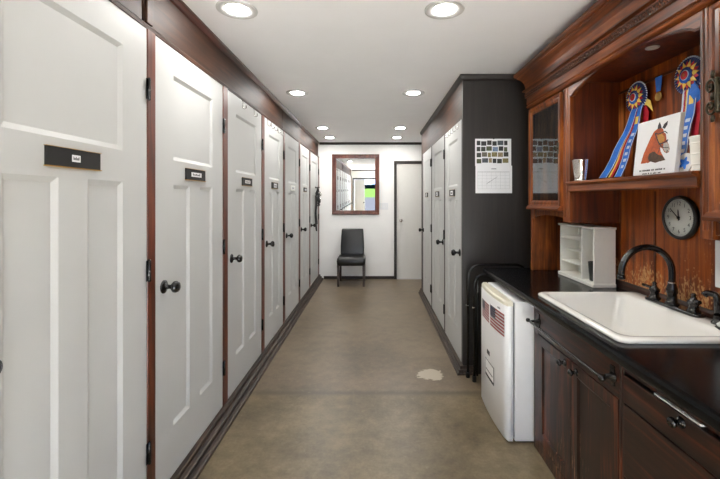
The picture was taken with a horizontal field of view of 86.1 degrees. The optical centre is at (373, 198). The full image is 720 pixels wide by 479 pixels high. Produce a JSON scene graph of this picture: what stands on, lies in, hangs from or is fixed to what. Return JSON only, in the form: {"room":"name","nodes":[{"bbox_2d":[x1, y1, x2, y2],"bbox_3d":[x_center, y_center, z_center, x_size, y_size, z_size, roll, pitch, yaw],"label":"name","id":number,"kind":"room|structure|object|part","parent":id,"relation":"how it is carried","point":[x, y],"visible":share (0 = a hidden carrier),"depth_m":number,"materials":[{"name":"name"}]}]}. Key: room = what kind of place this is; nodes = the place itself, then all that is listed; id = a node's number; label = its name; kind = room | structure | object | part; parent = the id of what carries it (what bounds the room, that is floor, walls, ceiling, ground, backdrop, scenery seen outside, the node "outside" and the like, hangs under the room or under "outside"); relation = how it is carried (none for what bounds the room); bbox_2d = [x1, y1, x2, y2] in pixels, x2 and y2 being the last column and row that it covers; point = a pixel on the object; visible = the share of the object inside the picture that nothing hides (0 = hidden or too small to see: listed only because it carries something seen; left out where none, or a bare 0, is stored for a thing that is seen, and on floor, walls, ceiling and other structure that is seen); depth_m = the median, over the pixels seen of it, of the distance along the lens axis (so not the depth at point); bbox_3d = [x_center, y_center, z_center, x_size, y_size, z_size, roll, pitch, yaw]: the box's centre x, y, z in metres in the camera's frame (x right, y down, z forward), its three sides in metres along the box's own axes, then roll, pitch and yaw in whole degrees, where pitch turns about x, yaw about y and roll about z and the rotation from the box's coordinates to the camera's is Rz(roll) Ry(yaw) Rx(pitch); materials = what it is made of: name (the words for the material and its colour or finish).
{"room":"stable tack room","nodes":[
{"label":"stable tack room","id":0,"kind":"room"},
{"bbox_2d":[318,144,421,277],"bbox_3d":[0.240,0.205,6.860,2.720,2.410,0.120,0,0,0],"label":"wall","id":1,"kind":"structure","parent":0,"point":[378,230],"depth_m":6.80,"materials":[{"name":"white paint"}]},
{"bbox_2d":[332,154,378,214],"bbox_3d":[-0.323,-0.255,6.774,0.830,1.060,0.048,0,0,0],"label":"wall mirror","id":2,"kind":"object","parent":1,"relation":"attached to","point":[355,177],"visible":1,"depth_m":6.78,"materials":[{"name":"brown wood"}]},
{"bbox_2d":[336,159,374,209],"bbox_3d":[-0.323,-0.255,6.787,0.710,0.940,0.016,0,0,0],"label":"mirror glass","id":3,"kind":"object","parent":2,"relation":"attached to","point":[355,178],"depth_m":6.79,"materials":[{"name":"white"}]},
{"bbox_2d":[324,276,393,278],"bbox_3d":[-0.267,1.385,6.793,1.237,0.050,0.014,0,0,0],"label":"baseboard","id":4,"kind":"structure","parent":1,"relation":"attached to","point":[325,277],"depth_m":6.79,"materials":[{"name":"black wood"}]},
{"bbox_2d":[319,142,421,144],"bbox_3d":[0.248,-0.979,6.792,2.424,0.042,0.016,0,0,0],"label":"trim","id":5,"kind":"structure","parent":1,"relation":"attached to","point":[320,143],"depth_m":6.78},
{"bbox_2d":[380,203,387,209],"bbox_3d":[0.175,0.129,6.792,0.150,0.117,0.016,0,0,0],"label":"switch plate","id":6,"kind":"object","parent":1,"relation":"attached to","point":[383,206],"visible":1,"depth_m":6.79,"materials":[{"name":"white plastic"}]},
{"bbox_2d":[394,161,421,278],"bbox_3d":[0.800,0.370,6.759,0.894,2.080,0.082,0,0,0],"label":"door","id":7,"kind":"structure","parent":1,"relation":"in","point":[407,174],"depth_m":6.79,"materials":[{"name":"white wood"}]},
{"bbox_2d":[198,279,554,478],"bbox_3d":[0.240,1.470,1.900,2.720,0.120,10.040,0,0,0],"label":"floor","id":8,"kind":"structure","parent":0,"point":[364,384],"depth_m":2.60,"materials":[{"name":"concrete"}]},
{"bbox_2d":[337,229,365,286],"bbox_3d":[-0.370,0.961,6.423,0.464,0.898,0.515,0,0,0],"label":"dining chair","id":9,"kind":"object","parent":8,"relation":"on","point":[352,240],"visible":1,"depth_m":6.57,"materials":[{"name":"black leather"}]},
{"bbox_3d":[-0.575,1.238,6.195,0.042,0.345,0.042,0,0,0],"label":"leg","id":10,"kind":"part","parent":9,"relation":"part of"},
{"bbox_3d":[-0.575,1.238,6.598,0.042,0.345,0.086,0,0,0],"label":"leg","id":11,"kind":"part","parent":9,"relation":"part of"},
{"bbox_3d":[-0.370,1.006,6.385,0.464,0.139,0.438,0,0,0],"label":"seat","id":12,"kind":"part","parent":9,"relation":"part of","materials":[{"name":"black leather"}]},
{"bbox_3d":[-0.370,0.761,6.618,0.400,0.498,0.126,0,0,0],"label":"backrest","id":13,"kind":"part","parent":9,"relation":"part of","materials":[{"name":"black leather"}]},
{"bbox_3d":[-0.165,1.238,6.195,0.042,0.345,0.042,0,0,0],"label":"leg","id":14,"kind":"part","parent":9,"relation":"part of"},
{"bbox_2d":[466,263,524,381],"bbox_3d":[0.968,0.958,3.007,0.495,0.904,0.109,0,0,0],"label":"rack","id":15,"kind":"object","parent":8,"relation":"on","point":[475,334],"visible":0.66,"depth_m":2.98,"materials":[{"name":"black metal"}]},
{"bbox_3d":[0.968,0.983,2.970,0.404,0.830,0.029,0,0,0],"label":"frame","id":16,"kind":"part","parent":15,"relation":"part of","materials":[{"name":"black metal"}]},
{"bbox_2d":[481,282,533,441],"bbox_3d":[1.038,1.002,2.493,0.585,0.815,0.535,0,0,0],"label":"mini fridge","id":17,"kind":"object","parent":8,"relation":"on","point":[507,362],"visible":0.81,"depth_m":2.23,"materials":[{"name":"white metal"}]},
{"bbox_2d":[482,298,488,321],"bbox_3d":[0.749,0.746,2.585,0.004,0.115,0.180,0,0,2],"label":"magnet","id":18,"kind":"object","parent":17,"relation":"attached to","point":[485,306],"visible":1,"depth_m":2.58},
{"bbox_3d":[0.776,1.012,2.493,0.057,0.782,0.535,0,0,0],"label":"door","id":19,"kind":"part","parent":17,"relation":"part of","materials":[{"name":"white metal"}]},
{"bbox_2d":[490,304,504,336],"bbox_3d":[0.752,0.740,2.358,0.006,0.130,0.228,0,0,-3],"label":"magnet","id":20,"kind":"object","parent":17,"relation":"attached to","point":[497,319],"visible":1,"depth_m":2.34},
{"bbox_2d":[526,307,621,478],"bbox_3d":[1.143,0.989,1.812,0.594,0.842,0.775,0,0,0],"label":"base cabinet","id":21,"kind":"object","parent":8,"relation":"on","point":[578,388],"visible":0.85,"depth_m":1.75,"materials":[{"name":"brown wood"}]},
{"bbox_3d":[0.922,1.043,1.964,0.020,0.586,0.357,0,0,0],"label":"door","id":22,"kind":"part","parent":21,"relation":"part of","materials":[{"name":"brown wood"}]},
{"bbox_3d":[0.892,0.782,1.842,0.039,0.034,0.034,0,0,0],"label":"knob","id":23,"kind":"part","parent":21,"relation":"part of","materials":[{"name":"black metal"}]},
{"bbox_3d":[0.892,0.782,1.735,0.039,0.034,0.034,0,0,0],"label":"knob","id":24,"kind":"part","parent":21,"relation":"part of","materials":[{"name":"black metal"}]},
{"bbox_3d":[0.922,1.043,1.610,0.020,0.586,0.342,0,0,0],"label":"door","id":25,"kind":"part","parent":21,"relation":"part of","materials":[{"name":"brown wood"}]},
{"bbox_2d":[483,268,719,431],"bbox_3d":[1.141,0.545,1.565,0.623,0.045,2.730,0,0,0],"label":"countertop","id":26,"kind":"structure","parent":21,"relation":"on","point":[688,375],"depth_m":1.31,"materials":[{"name":"black stone"}]},
{"bbox_2d":[558,223,616,287],"bbox_3d":[1.355,0.345,2.478,0.139,0.356,0.435,0,0,0],"label":"organizer","id":27,"kind":"object","parent":26,"relation":"on","point":[580,243],"visible":0.98,"depth_m":2.40,"materials":[{"name":"white wood"}]},
{"bbox_2d":[562,259,580,265],"bbox_3d":[1.361,0.421,2.544,0.117,0.008,0.258,0,0,0],"label":"shelf","id":28,"kind":"object","parent":27,"relation":"attached to","point":[574,261],"depth_m":2.61,"materials":[{"name":"white wood"}]},
{"bbox_3d":[1.302,0.254,2.542,0.003,0.025,0.249,0,0,0],"label":"scalloped trim","id":29,"kind":"part","parent":27,"relation":"part of","materials":[{"name":"white wood"}]},
{"bbox_2d":[566,248,580,252],"bbox_3d":[1.375,0.344,2.544,0.087,0.008,0.258,0,0,0],"label":"shelf","id":30,"kind":"object","parent":27,"relation":"attached to","point":[567,249],"depth_m":2.64,"materials":[{"name":"white wood"}]},
{"bbox_2d":[588,261,592,280],"bbox_3d":[1.352,0.443,2.350,0.084,0.115,0.084,0,0,0],"label":"tumbler","id":31,"kind":"object","parent":27,"relation":"in","point":[590,263],"visible":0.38,"depth_m":2.34,"materials":[{"name":"black plastic"}]},
{"bbox_2d":[514,0,719,318],"bbox_3d":[1.268,-0.212,1.840,0.402,1.469,2.206,0,0,0],"label":"hutch","id":32,"kind":"object","parent":26,"relation":"on","point":[577,87],"visible":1,"depth_m":2.03,"materials":[{"name":"brown wood"}]},
{"bbox_3d":[1.142,0.059,2.606,0.036,0.030,0.489,0,0,0],"label":"door moulding","id":33,"kind":"part","parent":32,"relation":"part of","materials":[{"name":"brown wood"}]},
{"bbox_3d":[1.155,-0.300,2.606,0.004,0.620,0.385,0,0,0],"label":"glass pane","id":34,"kind":"part","parent":32,"relation":"part of","materials":[{"name":"grey"}]},
{"bbox_3d":[1.150,-0.300,2.606,0.020,0.716,0.481,0,0,0],"label":"door","id":35,"kind":"part","parent":32,"relation":"part of","materials":[{"name":"brown wood"}]},
{"bbox_3d":[1.308,-0.089,2.839,0.295,1.222,0.022,0,0,0],"label":"panel","id":36,"kind":"part","parent":32,"relation":"part of","materials":[{"name":"brown wood"}]},
{"bbox_3d":[1.168,-0.280,2.321,0.024,0.840,0.084,0,0,0],"label":"post","id":37,"kind":"part","parent":32,"relation":"part of","materials":[{"name":"brown wood"}]},
{"bbox_2d":[572,159,589,180],"bbox_3d":[1.187,-0.163,2.212,0.091,0.124,0.091,0,0,0],"label":"cup","id":38,"kind":"object","parent":32,"relation":"on","point":[580,166],"visible":0.85,"depth_m":2.18,"materials":[{"name":"silver metal"}]},
{"bbox_3d":[1.261,-0.807,1.840,0.388,0.279,2.206,0,0,0],"label":"crown","id":39,"kind":"part","parent":32,"relation":"part of","materials":[{"name":"brown wood"}]},
{"bbox_2d":[599,81,652,177],"bbox_3d":[1.360,-0.378,2.081,0.165,0.520,0.216,0,0,0],"label":"rosette","id":40,"kind":"object","parent":32,"relation":"on","point":[636,99],"visible":1,"depth_m":2.08,"materials":[{"name":"blue fabric"}]},
{"bbox_2d":[565,171,699,191],"bbox_3d":[1.292,-0.071,1.825,0.325,0.060,0.907,0,0,0],"label":"shelf","id":41,"kind":"object","parent":32,"relation":"attached to","point":[685,181],"depth_m":1.72,"materials":[{"name":"brown wood"}]},
{"bbox_3d":[1.450,-0.623,1.825,0.010,0.014,0.907,0,0,0],"label":"ribbon rail","id":42,"kind":"part","parent":32,"relation":"part of","materials":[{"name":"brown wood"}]},
{"bbox_3d":[1.462,-0.089,1.840,0.014,1.222,2.020,0,0,0],"label":"panel","id":43,"kind":"part","parent":32,"relation":"part of","materials":[{"name":"brown wood"}]},
{"bbox_2d":[645,45,659,49],"bbox_3d":[1.262,-0.685,1.745,0.056,0.006,0.056,0,0,0],"label":"light","id":44,"kind":"object","parent":32,"relation":"on","point":[647,47],"depth_m":1.74,"materials":[{"name":"white"}]},
{"bbox_2d":[655,75,661,100],"bbox_3d":[1.440,-0.559,1.950,0.005,0.122,0.048,0,0,0],"label":"medal","id":45,"kind":"object","parent":32,"relation":"attached to","point":[658,80],"visible":1,"depth_m":1.95,"materials":[{"name":"blue fabric"}]},
{"bbox_2d":[633,112,684,175],"bbox_3d":[1.223,-0.226,1.663,0.046,0.247,0.246,0,0,0],"label":"canvas","id":46,"kind":"object","parent":32,"relation":"on","point":[659,140],"visible":0.85,"depth_m":1.63,"materials":[{"name":"white fabric"}]},
{"bbox_3d":[1.449,0.500,1.840,0.012,0.044,1.976,0,0,0],"label":"moulding","id":47,"kind":"part","parent":32,"relation":"part of","materials":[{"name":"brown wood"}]},
{"bbox_2d":[662,196,699,239],"bbox_3d":[1.442,0.088,1.815,0.025,0.208,0.208,0,0,0],"label":"wall clock","id":48,"kind":"object","parent":32,"relation":"attached to","point":[680,214],"visible":1,"depth_m":1.80,"materials":[{"name":"plastic"}]},
{"bbox_2d":[679,153,691,171],"bbox_3d":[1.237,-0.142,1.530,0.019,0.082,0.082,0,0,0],"label":"cup","id":49,"kind":"object","parent":32,"relation":"on","point":[685,160],"visible":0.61,"depth_m":1.52,"materials":[{"name":"white ceramic"}]},
{"bbox_2d":[674,55,699,154],"bbox_3d":[1.397,-0.386,1.748,0.090,0.520,0.169,0,0,0],"label":"rosette","id":50,"kind":"object","parent":32,"relation":"on","point":[687,75],"visible":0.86,"depth_m":1.72,"materials":[{"name":"blue fabric"}]},
{"bbox_2d":[689,135,699,170],"bbox_3d":[1.222,-0.167,1.421,0.095,0.132,0.095,0,0,0],"label":"cup","id":51,"kind":"object","parent":32,"relation":"on","point":[694,141],"visible":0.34,"depth_m":1.42,"materials":[{"name":"white ceramic"}]},
{"bbox_3d":[1.168,-0.280,1.345,0.024,0.840,0.050,0,0,0],"label":"post","id":52,"kind":"part","parent":32,"relation":"part of","materials":[{"name":"brown wood"}]},
{"bbox_3d":[1.142,0.059,1.075,0.036,0.030,0.491,0,0,0],"label":"door moulding","id":53,"kind":"part","parent":32,"relation":"part of","materials":[{"name":"brown wood"}]},
{"bbox_3d":[1.153,-0.300,1.075,0.026,0.716,0.483,0,0,0],"label":"door","id":54,"kind":"part","parent":32,"relation":"part of","materials":[{"name":"brown wood"}]},
{"bbox_2d":[715,240,719,287],"bbox_3d":[1.450,0.274,1.575,0.011,0.198,0.120,0,0,0],"label":"wall plate","id":55,"kind":"object","parent":32,"relation":"attached to","point":[717,243],"visible":1,"depth_m":1.62,"materials":[{"name":"white plastic"}]},
{"bbox_2d":[538,292,719,343],"bbox_3d":[1.159,0.609,1.746,0.548,0.209,0.723,0,0,0],"label":"sink","id":56,"kind":"object","parent":26,"relation":"in","point":[624,317],"visible":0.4,"depth_m":1.88,"materials":[{"name":"ceramic"}]},
{"bbox_2d":[701,290,719,324],"bbox_3d":[1.376,0.438,1.564,0.044,0.132,0.073,0,0,-37],"label":"sprayer","id":57,"kind":"object","parent":56,"relation":"on","point":[716,296],"visible":0.96,"depth_m":1.55,"materials":[{"name":"brown metal"}]},
{"bbox_2d":[617,244,705,317],"bbox_3d":[1.274,0.356,1.784,0.285,0.294,0.347,0,0,0],"label":"sink faucet","id":58,"kind":"object","parent":26,"relation":"on","point":[693,310],"visible":1,"depth_m":1.78,"materials":[{"name":"brown metal"}]},
{"bbox_3d":[1.272,0.349,1.789,0.282,0.280,0.056,0,0,0],"label":"spout","id":59,"kind":"part","parent":58,"relation":"part of","materials":[{"name":"brown metal"}]},
{"bbox_3d":[1.384,0.449,1.916,0.054,0.082,0.083,0,0,0],"label":"handle","id":60,"kind":"part","parent":58,"relation":"part of","materials":[{"name":"brown metal"}]},
{"bbox_3d":[1.385,0.495,1.785,0.062,0.016,0.324,0,0,0],"label":"plate","id":61,"kind":"part","parent":58,"relation":"part of","materials":[{"name":"brown metal"}]},
{"bbox_3d":[1.384,0.449,1.652,0.054,0.082,0.083,0,0,0],"label":"handle","id":62,"kind":"part","parent":58,"relation":"part of","materials":[{"name":"brown metal"}]},
{"bbox_2d":[622,367,719,478],"bbox_3d":[1.155,0.989,1.140,0.569,0.842,0.560,0,0,0],"label":"base cabinet","id":63,"kind":"object","parent":8,"relation":"on","point":[661,439],"visible":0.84,"depth_m":1.22,"materials":[{"name":"brown wood"}]},
{"bbox_3d":[0.921,0.878,1.140,0.023,0.264,0.532,0,0,0],"label":"drawer","id":64,"kind":"part","parent":63,"relation":"part of","materials":[{"name":"brown wood"}]},
{"bbox_3d":[0.890,0.661,1.140,0.039,0.034,0.034,0,0,0],"label":"knob","id":65,"kind":"part","parent":63,"relation":"part of","materials":[{"name":"metal"}]},
{"bbox_2d":[182,0,597,141],"bbox_3d":[0.240,-1.050,1.900,2.720,0.100,10.040,0,0,0],"label":"ceiling","id":66,"kind":"structure","parent":0,"point":[355,60],"depth_m":2.56,"materials":[{"name":"paint"}]},
{"bbox_2d":[216,0,257,18],"bbox_3d":[-0.722,-0.997,2.030,0.210,0.007,0.210,0,0,0],"label":"recessed light","id":67,"kind":"object","parent":66,"relation":"in","point":[236,9],"visible":1,"depth_m":2.02,"materials":[{"name":"white"}]},
{"bbox_2d":[286,90,308,95],"bbox_3d":[-0.722,-0.997,3.630,0.210,0.007,0.210,0,0,0],"label":"recessed light","id":68,"kind":"object","parent":66,"relation":"in","point":[290,92],"visible":1,"depth_m":3.63,"materials":[{"name":"white"}]},
{"bbox_2d":[315,127,329,129],"bbox_3d":[-0.722,-0.997,5.420,0.210,0.007,0.210,0,0,0],"label":"recessed light","id":69,"kind":"object","parent":66,"relation":"in","point":[319,128],"visible":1,"depth_m":5.43,"materials":[{"name":"white"}]},
{"bbox_2d":[393,127,407,129],"bbox_3d":[0.372,-0.997,5.420,0.210,0.007,0.210,0,0,0],"label":"recessed light","id":70,"kind":"object","parent":66,"relation":"in","point":[396,128],"visible":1,"depth_m":5.43,"materials":[{"name":"white"}]},
{"bbox_2d":[402,90,424,95],"bbox_3d":[0.372,-0.997,3.630,0.210,0.007,0.210,0,0,0],"label":"recessed light","id":71,"kind":"object","parent":66,"relation":"in","point":[408,92],"visible":1,"depth_m":3.62,"materials":[{"name":"white"}]},
{"bbox_2d":[425,0,464,18],"bbox_3d":[0.372,-0.997,2.030,0.210,0.007,0.210,0,0,0],"label":"recessed light","id":72,"kind":"object","parent":66,"relation":"in","point":[439,9],"visible":1,"depth_m":2.02,"materials":[{"name":"white"}]},
{"bbox_3d":[1.113,0.205,4.450,0.715,2.410,2.660,0,0,0],"label":"wall","id":73,"kind":"structure","parent":0,"visible":0},
{"bbox_2d":[422,155,422,289],"bbox_3d":[0.734,0.343,5.690,0.042,1.995,0.180,0,0,0],"label":"trim","id":74,"kind":"structure","parent":73,"relation":"attached to","point":[422,155],"depth_m":5.66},
{"bbox_2d":[419,147,430,304],"bbox_3d":[0.696,0.343,5.184,0.108,1.989,0.826,0,0,0],"label":"closet door","id":75,"kind":"structure","parent":73,"relation":"in","point":[426,229],"depth_m":5.22,"materials":[{"name":"white wood"}]},
{"bbox_3d":[0.733,0.343,5.200,0.035,1.989,0.794,0,0,0],"label":"door","id":76,"kind":"part","parent":75,"relation":"part of","materials":[{"name":"white wood"}]},
{"bbox_2d":[431,146,431,306],"bbox_3d":[0.734,0.343,4.770,0.042,1.995,0.060,0,0,0],"label":"trim","id":77,"kind":"structure","parent":73,"relation":"attached to","point":[431,146],"depth_m":4.77,"materials":[{"name":"wood"}]},
{"bbox_2d":[431,136,443,328],"bbox_3d":[0.696,0.343,4.344,0.108,1.989,0.842,0,0,0],"label":"closet door","id":78,"kind":"structure","parent":73,"relation":"in","point":[437,161],"depth_m":4.28,"materials":[{"name":"white wood"}]},
{"bbox_3d":[0.678,0.445,3.980,0.073,0.062,0.062,0,0,0],"label":"knob","id":79,"kind":"part","parent":78,"relation":"part of","materials":[{"name":"black metal"}]},
{"bbox_2d":[422,82,461,154],"bbox_3d":[0.735,-0.828,4.450,0.040,0.345,2.660,0,0,0],"label":"trim","id":80,"kind":"structure","parent":73,"relation":"attached to","point":[450,114],"depth_m":3.85,"materials":[{"name":"brown wood"}]},
{"bbox_2d":[444,134,444,330],"bbox_3d":[0.734,0.343,3.895,0.042,1.995,0.050,0,0,0],"label":"trim","id":81,"kind":"structure","parent":73,"relation":"attached to","point":[444,134],"depth_m":3.89,"materials":[{"name":"wood"}]},
{"bbox_2d":[418,288,472,374],"bbox_3d":[0.741,1.375,4.428,0.148,0.070,2.704,0,0,0],"label":"baseboard","id":82,"kind":"structure","parent":73,"relation":"attached to","point":[460,369],"depth_m":3.67,"materials":[{"name":"brown wood"}]},
{"bbox_2d":[443,120,460,360],"bbox_3d":[0.696,0.343,3.519,0.108,1.989,0.752,0,0,0],"label":"closet door","id":83,"kind":"structure","parent":73,"relation":"in","point":[452,152],"depth_m":3.47,"materials":[{"name":"white wood"}]},
{"bbox_3d":[0.678,0.445,3.200,0.073,0.062,0.062,0,0,0],"label":"knob","id":84,"kind":"part","parent":83,"relation":"part of","materials":[{"name":"black metal"}]},
{"bbox_2d":[461,119,461,362],"bbox_3d":[0.734,0.343,3.130,0.042,1.995,0.020,0,0,0],"label":"trim","id":85,"kind":"structure","parent":73,"relation":"attached to","point":[461,119],"depth_m":3.14,"materials":[{"name":"wood"}]},
{"bbox_2d":[420,74,516,134],"bbox_3d":[1.081,-0.978,4.428,0.779,0.045,2.704,0,0,0],"label":"trim","id":86,"kind":"structure","parent":73,"relation":"attached to","point":[461,77],"depth_m":3.09,"materials":[{"name":"brown wood"}]},
{"bbox_2d":[475,138,511,192],"bbox_3d":[0.962,-0.269,3.095,0.296,0.445,0.011,0,0,0],"label":"wall calendar","id":87,"kind":"object","parent":73,"relation":"attached to","point":[492,156],"visible":1,"depth_m":3.10,"materials":[{"name":"white paper"}]},
{"bbox_2d":[462,80,530,373],"bbox_3d":[1.093,0.205,3.110,0.755,2.410,0.020,0,0,0],"label":"wall","id":88,"kind":"structure","parent":73,"relation":"attached to","point":[496,227],"depth_m":3.10,"materials":[{"name":"black paint"}]},
{"bbox_3d":[-1.065,0.205,1.900,0.110,2.410,9.800,0,0,0],"label":"wall","id":89,"kind":"structure","parent":0,"visible":0},
{"bbox_2d":[0,0,150,478],"bbox_3d":[-0.951,0.301,1.250,0.108,2.056,0.811,0,0,0],"label":"door","id":90,"kind":"structure","parent":89,"relation":"in","point":[75,87],"depth_m":1.24,"materials":[{"name":"white wood"}]},
{"bbox_2d":[144,0,152,26],"bbox_3d":[-0.981,-0.865,1.677,0.014,0.210,0.045,0,0,0],"label":"trim","id":91,"kind":"structure","parent":89,"relation":"attached to","point":[148,4],"depth_m":1.66,"materials":[{"name":"brown wood"}]},
{"bbox_2d":[147,29,154,478],"bbox_3d":[-0.988,0.301,1.675,0.044,2.062,0.059,0,0,0],"label":"trim","id":92,"kind":"structure","parent":89,"relation":"attached to","point":[150,35],"depth_m":1.67,"materials":[{"name":"brown wood"}]},
{"bbox_2d":[155,35,224,478],"bbox_3d":[-0.951,0.301,2.094,0.108,2.056,0.773,0,0,0],"label":"door","id":93,"kind":"structure","parent":89,"relation":"in","point":[189,120],"depth_m":2.00,"materials":[{"name":"white wood"}]},
{"bbox_3d":[-0.933,0.405,1.776,0.073,0.062,0.062,0,0,0],"label":"knob","id":94,"kind":"part","parent":93,"relation":"part of","materials":[{"name":"black metal"}]},
{"bbox_2d":[109,0,318,156],"bbox_3d":[-0.999,-0.865,1.915,0.022,0.270,9.770,0,0,0],"label":"trim","id":95,"kind":"structure","parent":89,"relation":"attached to","point":[169,21],"depth_m":2.31,"materials":[{"name":"brown wood"}]},
{"bbox_2d":[223,86,227,405],"bbox_3d":[-0.988,0.301,2.509,0.044,2.062,0.079,0,0,0],"label":"trim","id":96,"kind":"structure","parent":89,"relation":"attached to","point":[225,90],"depth_m":2.50,"materials":[{"name":"brown wood"}]},
{"bbox_2d":[170,0,318,143],"bbox_3d":[-0.977,-0.980,1.915,0.022,0.040,9.770,0,0,0],"label":"trim","id":97,"kind":"structure","parent":89,"relation":"attached to","point":[179,4],"depth_m":2.57,"materials":[{"name":"brown wood"}]},
{"bbox_2d":[228,90,263,397],"bbox_3d":[-0.951,0.301,2.941,0.108,2.056,0.780,0,0,0],"label":"door","id":98,"kind":"structure","parent":89,"relation":"in","point":[244,129],"depth_m":2.87,"materials":[{"name":"white wood"}]},
{"bbox_3d":[-0.933,0.405,2.620,0.073,0.062,0.062,0,0,0],"label":"knob","id":99,"kind":"part","parent":98,"relation":"part of","materials":[{"name":"black metal"}]},
{"bbox_2d":[170,274,323,478],"bbox_3d":[-0.950,1.371,1.915,0.120,0.078,9.770,0,0,0],"label":"baseboard","id":100,"kind":"structure","parent":89,"relation":"attached to","point":[191,467],"depth_m":2.56,"materials":[{"name":"brown wood"}]},
{"bbox_2d":[261,115,264,352],"bbox_3d":[-0.988,0.301,3.361,0.044,2.062,0.083,0,0,0],"label":"trim","id":101,"kind":"structure","parent":89,"relation":"attached to","point":[262,116],"depth_m":3.33,"materials":[{"name":"brown wood"}]},
{"bbox_2d":[265,118,284,347],"bbox_3d":[-0.951,0.301,3.761,0.108,2.056,0.710,0,0,0],"label":"door","id":102,"kind":"structure","parent":89,"relation":"in","point":[274,153],"depth_m":3.72,"materials":[{"name":"white wood"}]},
{"bbox_3d":[-0.933,0.405,3.475,0.073,0.062,0.062,0,0,0],"label":"knob","id":103,"kind":"part","parent":102,"relation":"part of","materials":[{"name":"black metal"}]},
{"bbox_2d":[283,131,284,323],"bbox_3d":[-0.988,0.301,4.150,0.044,2.062,0.090,0,0,0],"label":"trim","id":104,"kind":"structure","parent":89,"relation":"attached to","point":[283,131],"depth_m":4.11,"materials":[{"name":"brown wood"}]},
{"bbox_2d":[285,133,299,319],"bbox_3d":[-0.951,0.301,4.587,0.108,2.056,0.778,0,0,0],"label":"door","id":105,"kind":"structure","parent":89,"relation":"in","point":[292,161],"depth_m":4.53,"materials":[{"name":"white wood"}]},
{"bbox_2d":[299,143,299,301],"bbox_3d":[-0.988,0.301,5.010,0.044,2.062,0.090,0,0,0],"label":"trim","id":106,"kind":"structure","parent":89,"relation":"attached to","point":[299,143],"depth_m":4.99,"materials":[{"name":"brown wood"}]},
{"bbox_2d":[300,144,309,299],"bbox_3d":[-0.951,0.301,5.420,0.108,2.056,0.723,0,0,0],"label":"door","id":107,"kind":"structure","parent":89,"relation":"in","point":[304,152],"depth_m":5.37,"materials":[{"name":"white wood"}]},
{"bbox_2d":[309,151,309,287],"bbox_3d":[-0.988,0.301,5.812,0.044,2.062,0.085,0,0,0],"label":"trim","id":108,"kind":"structure","parent":89,"relation":"attached to","point":[309,151],"depth_m":5.77,"materials":[{"name":"brown wood"}]},
{"bbox_2d":[310,151,318,285],"bbox_3d":[-0.951,0.301,6.274,0.108,2.056,0.833,0,0,0],"label":"door","id":109,"kind":"structure","parent":89,"relation":"in","point":[314,171],"depth_m":6.20,"materials":[{"name":"white wood"}]},
{"bbox_2d":[315,187,321,230],"bbox_3d":[-0.924,0.157,6.333,0.091,0.727,0.372,0,0,0],"label":"bridle","id":110,"kind":"object","parent":109,"relation":"hanging from","point":[317,194],"visible":1,"depth_m":6.26,"materials":[{"name":"black leather"}]},
{"bbox_2d":[318,157,318,274],"bbox_3d":[-0.988,0.301,6.740,0.044,2.062,0.120,0,0,0],"label":"trim","id":111,"kind":"structure","parent":89,"relation":"attached to","point":[318,157],"depth_m":6.70,"materials":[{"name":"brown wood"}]}
]}

